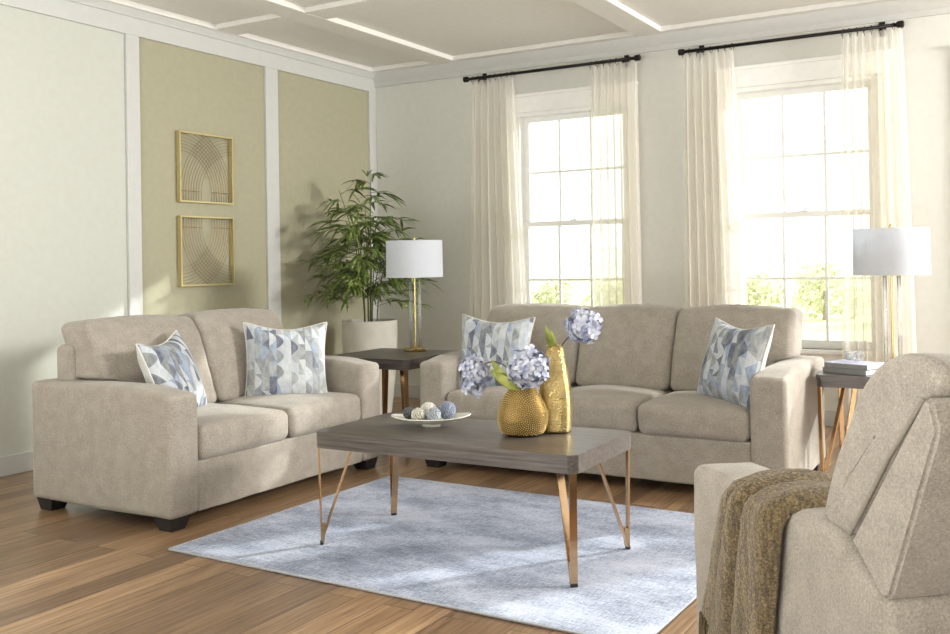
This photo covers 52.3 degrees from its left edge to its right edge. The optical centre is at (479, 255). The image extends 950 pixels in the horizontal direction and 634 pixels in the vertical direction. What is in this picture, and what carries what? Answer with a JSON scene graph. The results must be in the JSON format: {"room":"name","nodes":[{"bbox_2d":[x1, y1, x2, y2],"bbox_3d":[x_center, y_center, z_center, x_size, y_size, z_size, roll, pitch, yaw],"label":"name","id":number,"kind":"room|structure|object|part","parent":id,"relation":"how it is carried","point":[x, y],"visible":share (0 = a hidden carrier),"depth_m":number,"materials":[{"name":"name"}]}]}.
{"room":"living room","nodes":[
{"label":"living room","id":0,"kind":"room"},
{"bbox_2d":[0,5,369,456],"bbox_3d":[-3.065,-0.191,5.320,0.150,2.955,8.500,-1,0,30],"label":"wall","id":1,"kind":"structure","parent":0,"point":[63,204],"depth_m":6.55,"materials":[{"name":"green paint"}]},
{"bbox_2d":[0,450,32,476],"bbox_3d":[-3.010,1.228,5.199,0.018,0.115,8.340,-1,0,30],"label":"baseboard","id":2,"kind":"structure","parent":1,"relation":"attached to","point":[19,462],"depth_m":5.68,"materials":[{"name":"white paint"}]},
{"bbox_2d":[124,34,142,315],"bbox_3d":[-2.301,-0.148,6.456,0.022,2.640,0.106,-1,0,30],"label":"trim","id":3,"kind":"structure","parent":1,"relation":"attached to","point":[131,42],"depth_m":6.45,"materials":[{"name":"white paint"}]},
{"bbox_2d":[0,0,375,92],"bbox_3d":[-3.053,-1.524,5.217,0.022,0.120,8.340,-1,0,30],"label":"trim","id":4,"kind":"structure","parent":1,"relation":"attached to","point":[61,9],"depth_m":6.83,"materials":[{"name":"white paint"}]},
{"bbox_2d":[176,130,233,204],"bbox_3d":[-1.982,-0.624,7.000,0.042,0.498,0.515,-1,0,30],"label":"wall art","id":5,"kind":"object","parent":1,"relation":"attached to","point":[179,132],"visible":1,"depth_m":6.97,"materials":[{"name":"gold metal"}]},
{"bbox_2d":[178,215,234,286],"bbox_3d":[-1.973,-0.029,6.996,0.042,0.498,0.515,-1,0,30],"label":"wall art","id":6,"kind":"object","parent":1,"relation":"attached to","point":[180,239],"visible":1,"depth_m":6.96,"materials":[{"name":"gold metal"}]},
{"bbox_2d":[67,0,374,78],"bbox_3d":[-3.030,-1.627,5.203,0.080,0.085,8.340,-1,0,30],"label":"trim","id":7,"kind":"structure","parent":1,"relation":"attached to","point":[104,5],"depth_m":7.08,"materials":[{"name":"white paint"}]},
{"bbox_2d":[103,0,375,72],"bbox_3d":[-3.026,-1.650,5.201,0.090,0.040,8.340,-1,0,30],"label":"trim","id":8,"kind":"structure","parent":1,"relation":"attached to","point":[127,3],"depth_m":7.27,"materials":[{"name":"white paint"}]},
{"bbox_2d":[263,67,280,319],"bbox_3d":[-1.624,-0.151,7.617,0.022,2.640,0.140,-1,0,30],"label":"trim","id":9,"kind":"structure","parent":1,"relation":"attached to","point":[271,132],"depth_m":7.60,"materials":[{"name":"white paint"}]},
{"bbox_2d":[367,92,379,317],"bbox_3d":[-0.955,-0.154,8.763,0.022,2.640,0.105,-1,0,30],"label":"trim","id":10,"kind":"structure","parent":1,"relation":"attached to","point":[371,97],"depth_m":8.75,"materials":[{"name":"white paint"}]},
{"bbox_2d":[0,397,845,633],"bbox_3d":[1.040,1.244,2.928,9.600,0.080,8.500,-1,0,30],"label":"floor","id":11,"kind":"structure","parent":0,"point":[73,568],"depth_m":3.74,"materials":[{"name":"brown wood"}]},
{"bbox_2d":[32,308,379,532],"bbox_3d":[-1.406,0.786,5.269,1.014,0.946,1.612,-1,0,30],"label":"loveseat","id":12,"kind":"object","parent":11,"relation":"on","point":[105,437],"visible":0.79,"depth_m":4.75,"materials":[{"name":"beige fabric"}]},
{"bbox_3d":[-1.696,0.825,5.438,0.146,0.769,1.463,-1,0,30],"label":"frame","id":13,"kind":"part","parent":12,"relation":"part of","materials":[{"name":"beige fabric"}]},
{"bbox_3d":[-1.767,0.910,4.658,1.002,0.601,0.191,-1,0,30],"label":"arm","id":14,"kind":"part","parent":12,"relation":"part of","materials":[{"name":"beige fabric"}]},
{"bbox_2d":[63,315,217,402],"bbox_3d":[-1.762,0.575,5.068,0.410,0.511,0.712,-1,0,30],"label":"cushion","id":15,"kind":"object","parent":12,"relation":"on","point":[104,349],"depth_m":4.86,"materials":[{"name":"beige fabric"}]},
{"bbox_2d":[135,330,206,406],"bbox_3d":[-1.543,0.619,4.874,0.226,0.455,0.479,-1,0,8],"label":"throw pillow","id":16,"kind":"object","parent":12,"relation":"on","point":[171,362],"visible":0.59,"depth_m":4.77,"materials":[{"name":"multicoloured fabric"}]},
{"bbox_2d":[180,308,284,402],"bbox_3d":[-1.415,0.573,5.668,0.411,0.513,0.684,-1,0,30],"label":"cushion","id":17,"kind":"object","parent":12,"relation":"on","point":[221,331],"depth_m":5.43,"materials":[{"name":"beige fabric"}]},
{"bbox_2d":[197,403,287,459],"bbox_3d":[-1.420,0.883,4.920,0.689,0.223,0.624,-1,0,30],"label":"seat cushion","id":18,"kind":"object","parent":12,"relation":"on","point":[225,431],"depth_m":4.76,"materials":[{"name":"beige fabric"}]},
{"bbox_2d":[243,322,327,396],"bbox_3d":[-1.101,0.616,5.511,0.490,0.477,0.223,-1,0,-15],"label":"throw pillow","id":19,"kind":"object","parent":12,"relation":"on","point":[279,361],"visible":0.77,"depth_m":5.45,"materials":[{"name":"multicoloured fabric"}]},
{"bbox_2d":[215,392,360,437],"bbox_3d":[-1.108,0.881,5.454,0.688,0.218,0.626,-1,0,30],"label":"seat cushion","id":20,"kind":"object","parent":12,"relation":"on","point":[307,413],"depth_m":5.27,"materials":[{"name":"beige fabric"}]},
{"bbox_3d":[-1.051,0.908,5.884,1.003,0.603,0.191,-1,0,30],"label":"arm","id":21,"kind":"part","parent":12,"relation":"part of","materials":[{"name":"beige fabric"}]},
{"bbox_2d":[293,169,440,414],"bbox_3d":[-0.834,0.290,7.782,1.151,1.955,1.180,-1,0,30],"label":"potted plant","id":22,"kind":"object","parent":11,"relation":"on","point":[372,333],"visible":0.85,"depth_m":7.65,"materials":[{"name":"plant"}]},
{"bbox_2d":[341,318,396,414],"bbox_3d":[-0.879,0.896,7.787,0.448,0.745,0.448,-1,0,30],"label":"planter","id":23,"kind":"object","parent":11,"relation":"on","point":[372,333],"depth_m":7.62,"materials":[{"name":"stone"}]},
{"bbox_2d":[330,348,455,413],"bbox_3d":[-0.563,0.954,6.422,0.660,0.600,0.660,-1,0,30],"label":"end table","id":24,"kind":"object","parent":11,"relation":"on","point":[387,359],"visible":0.4,"depth_m":6.20,"materials":[{"name":"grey wood"}]},
{"bbox_3d":[-0.656,0.984,6.776,0.028,0.525,0.153,-1,0,-15],"label":"leg","id":25,"kind":"part","parent":24,"relation":"part of","materials":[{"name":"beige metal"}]},
{"bbox_3d":[-0.470,0.976,6.067,0.028,0.525,0.153,-1,0,-15],"label":"leg","id":26,"kind":"part","parent":24,"relation":"part of","materials":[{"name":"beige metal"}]},
{"bbox_2d":[386,237,442,351],"bbox_3d":[-0.439,0.265,6.579,0.386,0.775,0.386,-1,0,30],"label":"table lamp","id":27,"kind":"object","parent":24,"relation":"on","point":[413,258],"visible":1,"depth_m":6.42,"materials":[{"name":"white fabric"}]},
{"bbox_3d":[-0.443,0.027,6.581,0.386,0.248,0.386,-1,0,30],"label":"lamp shade","id":28,"kind":"part","parent":27,"relation":"part of","materials":[{"name":"white fabric"}]},
{"bbox_3d":[-0.438,0.335,6.579,0.013,0.565,0.013,-1,0,30],"label":"rod","id":29,"kind":"part","parent":27,"relation":"part of","materials":[{"name":"gold metal"}]},
{"bbox_2d":[168,476,695,633],"bbox_3d":[0.001,1.223,4.203,2.136,0.011,1.569,-1,0,31],"label":"area rug","id":30,"kind":"object","parent":11,"relation":"on","point":[490,552],"visible":0.84,"depth_m":3.96,"materials":[{"name":"carpet"}]},
{"bbox_2d":[316,413,630,587],"bbox_3d":[-0.034,0.977,4.046,1.222,0.480,0.575,-1,0,30],"label":"coffee table","id":31,"kind":"object","parent":30,"relation":"on","point":[466,440],"visible":0.98,"depth_m":3.86,"materials":[{"name":"grey wood"}]},
{"bbox_3d":[-0.609,1.015,4.131,0.153,0.403,0.028,-1,0,-15],"label":"leg","id":32,"kind":"part","parent":31,"relation":"part of","materials":[{"name":"gold metal"}]},
{"bbox_3d":[-0.391,1.014,4.505,0.028,0.403,0.153,-1,0,-15],"label":"leg","id":33,"kind":"part","parent":31,"relation":"part of","materials":[{"name":"gold metal"}]},
{"bbox_2d":[391,413,470,426],"bbox_3d":[-0.209,0.714,4.194,0.348,0.052,0.184,-1,0,-1],"label":"bowl","id":34,"kind":"object","parent":31,"relation":"on","point":[458,416],"visible":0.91,"depth_m":4.14,"materials":[{"name":"beige ceramic"}]},
{"bbox_2d":[403,407,412,418],"bbox_3d":[-0.308,0.688,4.216,0.052,0.052,0.052,-1,0,30],"label":"decorative ball","id":35,"kind":"object","parent":34,"relation":"in","point":[407,411],"visible":0.8,"depth_m":4.20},
{"bbox_2d":[411,408,424,419],"bbox_3d":[-0.264,0.687,4.164,0.062,0.062,0.062,-1,0,30],"label":"decorative ball","id":36,"kind":"object","parent":34,"relation":"in","point":[417,413],"visible":0.9,"depth_m":4.14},
{"bbox_2d":[420,402,435,418],"bbox_3d":[-0.224,0.680,4.236,0.074,0.074,0.074,-1,0,30],"label":"decorative ball","id":37,"kind":"object","parent":34,"relation":"in","point":[426,406],"visible":0.52,"depth_m":4.21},
{"bbox_2d":[426,407,440,419],"bbox_3d":[-0.197,0.687,4.164,0.064,0.064,0.064,-1,0,30],"label":"decorative ball","id":38,"kind":"object","parent":34,"relation":"in","point":[433,413],"visible":0.92,"depth_m":4.14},
{"bbox_2d":[438,401,455,418],"bbox_3d":[-0.142,0.676,4.220,0.078,0.078,0.078,-1,0,30],"label":"decorative ball","id":39,"kind":"object","parent":34,"relation":"in","point":[448,409],"visible":0.88,"depth_m":4.19,"materials":[{"name":"blue stone"}]},
{"bbox_2d":[497,385,547,437],"bbox_3d":[0.175,0.630,3.923,0.209,0.204,0.141,-1,0,-1],"label":"vase","id":40,"kind":"object","parent":31,"relation":"on","point":[522,413],"visible":0.98,"depth_m":3.88,"materials":[{"name":"gold metal"}]},
{"bbox_2d":[457,353,508,398],"bbox_3d":[0.041,0.500,4.002,0.283,0.186,0.149,-1,0,30],"label":"hydrangea","id":41,"kind":"object","parent":40,"relation":"in","point":[470,366],"visible":0.98,"depth_m":4.00,"materials":[{"name":"blue plant"}]},
{"bbox_2d":[495,344,550,390],"bbox_3d":[0.174,0.464,3.879,0.224,0.216,0.188,-1,0,30],"label":"hydrangea","id":42,"kind":"object","parent":40,"relation":"in","point":[529,368],"visible":1,"depth_m":3.83,"materials":[{"name":"blue plant"}]},
{"bbox_2d":[539,344,571,433],"bbox_3d":[0.315,0.552,4.015,0.136,0.357,0.136,-1,0,10],"label":"vase","id":43,"kind":"object","parent":31,"relation":"on","point":[556,392],"visible":0.8,"depth_m":3.96,"materials":[{"name":"gold metal"}]},
{"bbox_2d":[545,307,602,348],"bbox_3d":[0.390,0.329,3.945,0.230,0.241,0.158,-1,0,-2],"label":"hydrangea","id":44,"kind":"object","parent":43,"relation":"in","point":[583,325],"visible":1,"depth_m":3.91,"materials":[{"name":"blue plant"}]},
{"bbox_3d":[0.324,0.996,3.587,0.028,0.403,0.153,-1,0,-15],"label":"leg","id":45,"kind":"part","parent":31,"relation":"part of","materials":[{"name":"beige metal"}]},
{"bbox_3d":[0.542,0.995,3.961,0.153,0.403,0.028,-1,0,-15],"label":"leg","id":46,"kind":"part","parent":31,"relation":"part of","materials":[{"name":"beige metal"}]},
{"bbox_2d":[420,303,824,484],"bbox_3d":[0.791,0.758,5.560,2.129,0.935,0.984,-1,0,30],"label":"sofa","id":47,"kind":"object","parent":11,"relation":"on","point":[641,374],"visible":0.64,"depth_m":5.22,"materials":[{"name":"beige fabric"}]},
{"bbox_3d":[-0.044,0.892,6.043,0.191,0.601,0.942,-1,0,30],"label":"arm","id":48,"kind":"part","parent":47,"relation":"part of","materials":[{"name":"beige fabric"}]},
{"bbox_2d":[459,314,534,388],"bbox_3d":[0.085,0.588,5.740,0.486,0.467,0.220,-1,0,23],"label":"throw pillow","id":49,"kind":"object","parent":47,"relation":"on","point":[494,341],"visible":0.59,"depth_m":5.69,"materials":[{"name":"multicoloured fabric"}]},
{"bbox_2d":[447,384,577,419],"bbox_3d":[0.216,0.862,5.731,0.590,0.223,0.688,-1,0,30],"label":"seat cushion","id":50,"kind":"object","parent":47,"relation":"on","point":[486,407],"depth_m":5.49,"materials":[{"name":"beige fabric"}]},
{"bbox_2d":[487,303,592,384],"bbox_3d":[0.358,0.555,6.070,0.677,0.496,0.409,-1,0,30],"label":"cushion","id":51,"kind":"object","parent":47,"relation":"on","point":[552,315],"depth_m":5.95,"materials":[{"name":"beige fabric"}]},
{"bbox_2d":[571,385,672,432],"bbox_3d":[0.720,0.851,5.436,0.591,0.218,0.688,-1,0,30],"label":"seat cushion","id":52,"kind":"object","parent":47,"relation":"on","point":[614,407],"depth_m":5.14,"materials":[{"name":"beige fabric"}]},
{"bbox_2d":[575,304,682,390],"bbox_3d":[0.901,0.543,5.755,0.588,0.498,0.411,-1,0,30],"label":"cushion","id":53,"kind":"object","parent":47,"relation":"on","point":[636,344],"depth_m":5.62,"materials":[{"name":"beige fabric"}]},
{"bbox_2d":[638,390,750,441],"bbox_3d":[1.226,0.843,5.139,0.589,0.218,0.692,-1,0,30],"label":"seat cushion","id":54,"kind":"object","parent":47,"relation":"on","point":[668,415],"depth_m":4.87,"materials":[{"name":"beige fabric"}]},
{"bbox_2d":[697,317,774,409],"bbox_3d":[1.316,0.563,5.012,0.224,0.455,0.479,-1,0,-26],"label":"throw pillow","id":55,"kind":"object","parent":47,"relation":"on","point":[733,355],"visible":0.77,"depth_m":4.90,"materials":[{"name":"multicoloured fabric"}]},
{"bbox_2d":[670,304,802,390],"bbox_3d":[1.443,0.529,5.438,0.681,0.500,0.409,-1,0,30],"label":"cushion","id":56,"kind":"object","parent":47,"relation":"on","point":[690,327],"depth_m":5.40,"materials":[{"name":"beige fabric"}]},
{"bbox_3d":[1.627,0.859,5.068,0.191,0.603,0.943,-1,0,30],"label":"arm","id":57,"kind":"part","parent":47,"relation":"part of","materials":[{"name":"beige fabric"}]},
{"bbox_2d":[695,357,949,633],"bbox_3d":[1.108,0.681,2.144,0.953,1.031,1.047,-1,0,-10],"label":"armchair","id":58,"kind":"object","parent":11,"relation":"on","point":[876,559],"visible":0.82,"depth_m":1.72,"materials":[{"name":"beige fabric"}]},
{"bbox_2d":[699,469,832,633],"bbox_3d":[0.695,0.840,2.204,0.294,0.703,0.561,-1,0,-10],"label":"throw blanket","id":59,"kind":"object","parent":58,"relation":"on","point":[741,589],"visible":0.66,"depth_m":2.09,"materials":[{"name":"brown fabric"}]},
{"bbox_3d":[0.726,0.842,2.133,0.192,0.645,0.867,-1,0,-10],"label":"arm","id":60,"kind":"part","parent":58,"relation":"part of","materials":[{"name":"beige fabric"}]},
{"bbox_2d":[825,357,949,534],"bbox_3d":[1.157,0.350,1.832,0.913,0.373,0.386,-1,0,-10],"label":"cushion","id":61,"kind":"object","parent":58,"relation":"on","point":[891,476],"depth_m":1.66,"materials":[{"name":"beige fabric"}]},
{"bbox_3d":[1.173,0.412,1.755,0.940,0.369,0.253,-1,0,-10],"label":"frame","id":62,"kind":"part","parent":58,"relation":"part of","materials":[{"name":"beige fabric"}]},
{"bbox_3d":[1.172,0.869,1.799,0.934,0.551,0.081,-1,0,-10],"label":"panel","id":63,"kind":"part","parent":58,"relation":"part of","materials":[{"name":"beige fabric"}]},
{"bbox_2d":[816,371,875,472],"bbox_3d":[2.150,0.904,5.081,0.620,0.592,0.620,-1,0,30],"label":"end table","id":64,"kind":"object","parent":11,"relation":"on","point":[840,381],"visible":0.3,"depth_m":4.98,"materials":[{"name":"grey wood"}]},
{"bbox_3d":[1.824,0.934,4.995,0.153,0.520,0.028,-1,0,-15],"label":"leg","id":65,"kind":"part","parent":64,"relation":"part of","materials":[{"name":"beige metal"}]},
{"bbox_3d":[2.065,0.933,5.408,0.028,0.520,0.153,-1,0,-15],"label":"leg","id":66,"kind":"part","parent":64,"relation":"part of","materials":[{"name":"beige metal"}]},
{"bbox_2d":[823,367,882,375],"bbox_3d":[1.952,0.598,5.040,0.185,0.026,0.250,-1,0,-36],"label":"book","id":67,"kind":"object","parent":64,"relation":"on","point":[825,369],"visible":0.65,"depth_m":4.96,"materials":[{"name":"white paper"}]},
{"bbox_2d":[824,359,885,369],"bbox_3d":[1.955,0.571,5.042,0.180,0.026,0.240,-1,-1,-39],"label":"book","id":68,"kind":"object","parent":67,"relation":"on","point":[847,364],"visible":0.95,"depth_m":4.99,"materials":[{"name":"white paper"}]},
{"bbox_2d":[845,350,863,361],"bbox_3d":[1.967,0.527,5.072,0.094,0.053,0.099,-1,0,30],"label":"glass ornament","id":69,"kind":"object","parent":68,"relation":"on","point":[856,351],"visible":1,"depth_m":5.07,"materials":[{"name":"clear glass"}]},
{"bbox_2d":[853,224,930,366],"bbox_3d":[2.217,0.220,5.202,0.386,0.775,0.386,-1,0,30],"label":"table lamp","id":70,"kind":"object","parent":64,"relation":"on","point":[890,251],"visible":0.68,"depth_m":5.05,"materials":[{"name":"white fabric"}]},
{"bbox_3d":[2.218,0.290,5.202,0.013,0.565,0.013,-1,0,30],"label":"rod","id":71,"kind":"part","parent":70,"relation":"part of","materials":[{"name":"gold metal"}]},
{"bbox_3d":[2.213,-0.018,5.204,0.386,0.248,0.386,-1,0,30],"label":"lamp shade","id":72,"kind":"part","parent":70,"relation":"part of","materials":[{"name":"white fabric"}]},
{"bbox_2d":[130,0,841,66],"bbox_3d":[0.990,-1.791,2.949,9.600,0.080,8.500,-1,0,30],"label":"ceiling","id":73,"kind":"structure","parent":0,"point":[450,27],"depth_m":7.02,"materials":[{"name":"white paint"}]},
{"bbox_2d":[216,0,431,34],"bbox_3d":[2.147,-1.738,4.780,9.450,0.038,0.230,-1,0,30],"label":"trim","id":74,"kind":"structure","parent":73,"relation":"attached to","point":[340,8],"depth_m":6.64,"materials":[{"name":"white paint"}]},
{"bbox_2d":[229,0,455,64],"bbox_3d":[-2.352,-1.664,4.807,0.210,0.040,8.340,-1,0,30],"label":"trim","id":75,"kind":"structure","parent":73,"relation":"attached to","point":[282,8],"depth_m":7.13,"materials":[{"name":"white paint"}]},
{"bbox_2d":[570,0,662,36],"bbox_3d":[-0.755,-1.696,3.875,0.210,0.040,8.340,-1,0,30],"label":"trim","id":76,"kind":"structure","parent":73,"relation":"attached to","point":[615,12],"depth_m":6.84,"materials":[{"name":"white paint"}]},
{"bbox_2d":[376,13,949,409],"bbox_3d":[3.117,-0.283,6.540,9.600,2.955,0.160,-1,0,30],"label":"wall","id":77,"kind":"structure","parent":0,"point":[424,128],"depth_m":7.50,"materials":[{"name":"white paint"}]},
{"bbox_2d":[463,54,640,82],"bbox_3d":[0.570,-1.505,7.859,1.585,0.100,0.124,-1,0,30],"label":"curtain rod","id":78,"kind":"object","parent":77,"relation":"attached to","point":[626,58],"visible":0.81,"depth_m":7.79,"materials":[{"name":"metal"}]},
{"bbox_2d":[470,71,526,320],"bbox_3d":[0.151,-0.142,8.061,0.586,2.740,0.074,-1,0,32],"label":"curtain","id":79,"kind":"object","parent":78,"relation":"hanging from","point":[497,256],"visible":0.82,"depth_m":8.07,"materials":[{"name":"white fabric"}]},
{"bbox_2d":[589,56,641,306],"bbox_3d":[1.059,-0.161,7.531,0.435,2.742,0.090,-1,0,30],"label":"curtain","id":80,"kind":"object","parent":78,"relation":"hanging from","point":[615,181],"visible":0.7,"depth_m":7.53,"materials":[{"name":"white fabric"}]},
{"bbox_2d":[515,81,637,305],"bbox_3d":[0.767,-0.266,7.871,1.190,2.155,0.190,-1,0,30],"label":"window","id":81,"kind":"structure","parent":77,"relation":"in","point":[571,98],"depth_m":7.99,"materials":[{"name":"white paint"}]},
{"bbox_3d":[0.790,-0.702,7.926,0.930,0.912,0.030,-1,0,30],"label":"sash","id":82,"kind":"part","parent":81,"relation":"part of","materials":[{"name":"glass"}]},
{"bbox_3d":[0.788,0.209,7.889,0.930,0.985,0.030,-1,0,30],"label":"sash","id":83,"kind":"part","parent":81,"relation":"part of","materials":[{"name":"white paint"}]},
{"bbox_2d":[393,384,845,427],"bbox_3d":[3.160,1.135,6.415,9.450,0.115,0.018,-1,0,30],"label":"baseboard","id":84,"kind":"structure","parent":77,"relation":"attached to","point":[414,390],"depth_m":8.57,"materials":[{"name":"white paint"}]},
{"bbox_2d":[373,0,896,72],"bbox_3d":[3.082,-1.742,6.383,9.450,0.038,0.140,-1,0,30],"label":"trim","id":85,"kind":"structure","parent":77,"relation":"attached to","point":[844,3],"depth_m":7.30,"materials":[{"name":"white paint"}]},
{"bbox_2d":[373,0,949,87],"bbox_3d":[3.098,-1.684,6.408,9.450,0.155,0.080,-1,0,30],"label":"trim","id":86,"kind":"structure","parent":77,"relation":"attached to","point":[902,9],"depth_m":7.33,"materials":[{"name":"white paint"}]},
{"bbox_2d":[734,54,841,361],"bbox_3d":[2.330,-0.307,6.958,1.230,2.175,0.190,-1,0,30],"label":"window","id":87,"kind":"structure","parent":77,"relation":"in","point":[825,68],"depth_m":6.96,"materials":[{"name":"white paint"}]},
{"bbox_3d":[2.353,-0.744,7.013,0.970,0.932,0.030,-1,0,30],"label":"sash","id":88,"kind":"part","parent":87,"relation":"part of","materials":[{"name":"white paint"}]},
{"bbox_3d":[2.351,0.177,6.977,0.970,0.985,0.030,-1,0,30],"label":"sash","id":89,"kind":"part","parent":87,"relation":"part of","materials":[{"name":"glass"}]},
{"bbox_3d":[2.336,0.685,6.934,1.230,0.030,0.150,-1,0,30],"label":"sill","id":90,"kind":"part","parent":87,"relation":"part of","materials":[{"name":"white paint"}]},
{"bbox_2d":[678,20,903,55],"bbox_3d":[2.189,-1.538,6.913,1.565,0.100,0.124,-1,0,30],"label":"curtain rod","id":91,"kind":"object","parent":77,"relation":"attached to","point":[882,25],"visible":0.82,"depth_m":6.84,"materials":[{"name":"metal"}]},
{"bbox_2d":[681,43,747,306],"bbox_3d":[1.745,-0.174,7.131,0.496,2.740,0.080,-1,0,30],"label":"curtain","id":92,"kind":"object","parent":91,"relation":"hanging from","point":[715,272],"visible":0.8,"depth_m":7.14,"materials":[{"name":"white fabric"}]},
{"bbox_2d":[841,22,916,425],"bbox_3d":[2.700,-0.194,6.576,0.485,2.740,0.081,-1,0,30],"label":"curtain","id":93,"kind":"object","parent":91,"relation":"hanging from","point":[874,132],"visible":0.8,"depth_m":6.58,"materials":[{"name":"white fabric"}]},
{"label":"outside","id":94,"kind":"structure","parent":0,"visible":0},
{"bbox_2d":[530,243,841,275],"bbox_3d":[38.933,0.989,185.697,260.000,9.716,60.000,-1,0,30],"label":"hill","id":95,"kind":"structure","parent":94,"point":[544,256],"depth_m":194.03,"materials":[{"name":"white"}]},
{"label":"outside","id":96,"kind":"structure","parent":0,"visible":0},
{"bbox_2d":[531,274,841,339],"bbox_3d":[21.024,3.231,95.420,220.000,1.251,170.000,-1,0,30],"label":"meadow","id":97,"kind":"structure","parent":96,"point":[813,329],"depth_m":62.40,"materials":[{"name":"green plant"}]},
{"bbox_2d":[531,281,572,303],"bbox_3d":[3.529,2.205,48.784,2.444,2.056,2.890,-1,0,30],"label":"tree","id":98,"kind":"object","parent":97,"relation":"on","point":[551,292],"visible":0.7,"depth_m":48.36,"materials":[{"name":"green plant"}]},
{"bbox_2d":[582,289,590,305],"bbox_3d":[6.599,2.144,48.270,3.173,2.081,2.835,-1,0,30],"label":"tree","id":99,"kind":"object","parent":97,"relation":"on","point":[587,297],"visible":0.02,"depth_m":48.48,"materials":[{"name":"green plant"}]},
{"bbox_2d":[747,268,783,306],"bbox_3d":[10.304,1.749,36.840,2.608,2.521,2.621,-1,0,16],"label":"tree","id":100,"kind":"object","parent":97,"relation":"on","point":[763,291],"visible":0.41,"depth_m":36.37,"materials":[{"name":"green plant"}]},
{"bbox_2d":[789,262,841,319],"bbox_3d":[13.171,1.606,36.551,2.860,2.718,1.980,-1,0,30],"label":"tree","id":101,"kind":"object","parent":97,"relation":"on","point":[818,270],"visible":0.7,"depth_m":36.42,"materials":[{"name":"green plant"}]}
]}

